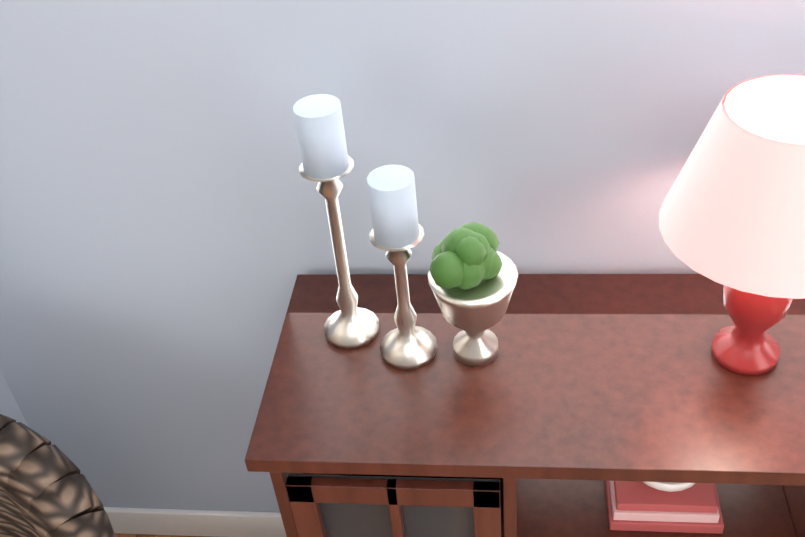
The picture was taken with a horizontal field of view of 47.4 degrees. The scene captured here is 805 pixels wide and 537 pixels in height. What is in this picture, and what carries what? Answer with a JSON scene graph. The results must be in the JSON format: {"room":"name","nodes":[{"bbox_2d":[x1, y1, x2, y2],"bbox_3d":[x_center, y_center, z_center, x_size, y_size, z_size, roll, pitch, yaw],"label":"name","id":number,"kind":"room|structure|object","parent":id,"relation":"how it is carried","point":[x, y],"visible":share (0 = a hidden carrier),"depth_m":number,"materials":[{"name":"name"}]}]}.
{"room":"living room","nodes":[
{"label":"living room","id":0,"kind":"room"},
{"bbox_2d":[0,371,28,426],"bbox_3d":[-1.080,-0.345,1.509,0.118,2.970,0.272,0,39,7],"label":"wall","id":1,"kind":"structure","parent":0,"point":[9,407],"depth_m":2.19,"materials":[{"name":"grey paint"}]},
{"bbox_2d":[115,533,209,536],"bbox_3d":[-1.794,3.305,-0.449,10.000,0.100,8.240,0,39,7],"label":"floor","id":2,"kind":"structure","parent":0,"point":[131,535],"depth_m":2.50,"materials":[{"name":"brown wood"}]},
{"bbox_2d":[0,414,115,536],"bbox_3d":[-0.876,0.776,1.715,0.718,0.942,0.759,0,39,7],"label":"wicker chair","id":3,"kind":"object","parent":2,"relation":"on","point":[46,490],"visible":1,"depth_m":1.69,"materials":[{"name":"brown wicker"}]},
{"bbox_2d":[245,274,804,536],"bbox_3d":[0.289,0.525,1.884,0.980,0.930,0.491,0,39,7],"label":"console","id":4,"kind":"object","parent":2,"relation":"on","point":[564,405],"visible":0.9,"depth_m":1.56,"materials":[{"name":"brown wood"}]},
{"bbox_2d":[293,94,378,348],"bbox_3d":[-0.112,-0.067,1.550,0.104,0.470,0.104,0,39,7],"label":"candlestick","id":5,"kind":"object","parent":4,"relation":"on","point":[327,163],"visible":1,"depth_m":1.46,"materials":[{"name":"silver metal"}]},
{"bbox_2d":[367,164,436,369],"bbox_3d":[-0.004,0.003,1.529,0.104,0.370,0.104,0,39,7],"label":"candlestick","id":6,"kind":"object","parent":4,"relation":"on","point":[397,232],"visible":1,"depth_m":1.46,"materials":[{"name":"silver metal"}]},
{"bbox_2d":[428,222,517,366],"bbox_3d":[0.120,0.045,1.548,0.150,0.261,0.150,0,39,7],"label":"potted plant","id":7,"kind":"object","parent":4,"relation":"on","point":[472,275],"visible":0.98,"depth_m":1.49,"materials":[{"name":"silver metal"}]},
{"bbox_2d":[605,481,723,533],"bbox_3d":[0.481,0.381,1.687,0.200,0.129,0.154,0,39,7],"label":"books","id":8,"kind":"object","parent":4,"relation":"in","point":[665,507],"visible":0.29,"depth_m":1.65,"materials":[{"name":"paper"}]},
{"bbox_2d":[659,74,804,375],"bbox_3d":[0.568,-0.039,1.424,0.336,0.475,0.336,0,39,7],"label":"table lamp","id":9,"kind":"object","parent":4,"relation":"on","point":[732,216],"visible":1,"depth_m":1.30,"materials":[{"name":"white fabric"}]},
{"bbox_2d":[0,0,804,511],"bbox_3d":[1.210,-0.469,1.368,4.470,2.970,0.100,0,39,7],"label":"wall","id":10,"kind":"structure","parent":0,"point":[164,234],"depth_m":1.70,"materials":[{"name":"grey paint"}]},
{"bbox_2d":[104,507,286,536],"bbox_3d":[1.321,0.677,2.225,4.467,0.100,0.016,0,39,7],"label":"baseboard","id":11,"kind":"structure","parent":10,"relation":"attached to","point":[186,522],"depth_m":2.45,"materials":[{"name":"white wood"}]}
]}

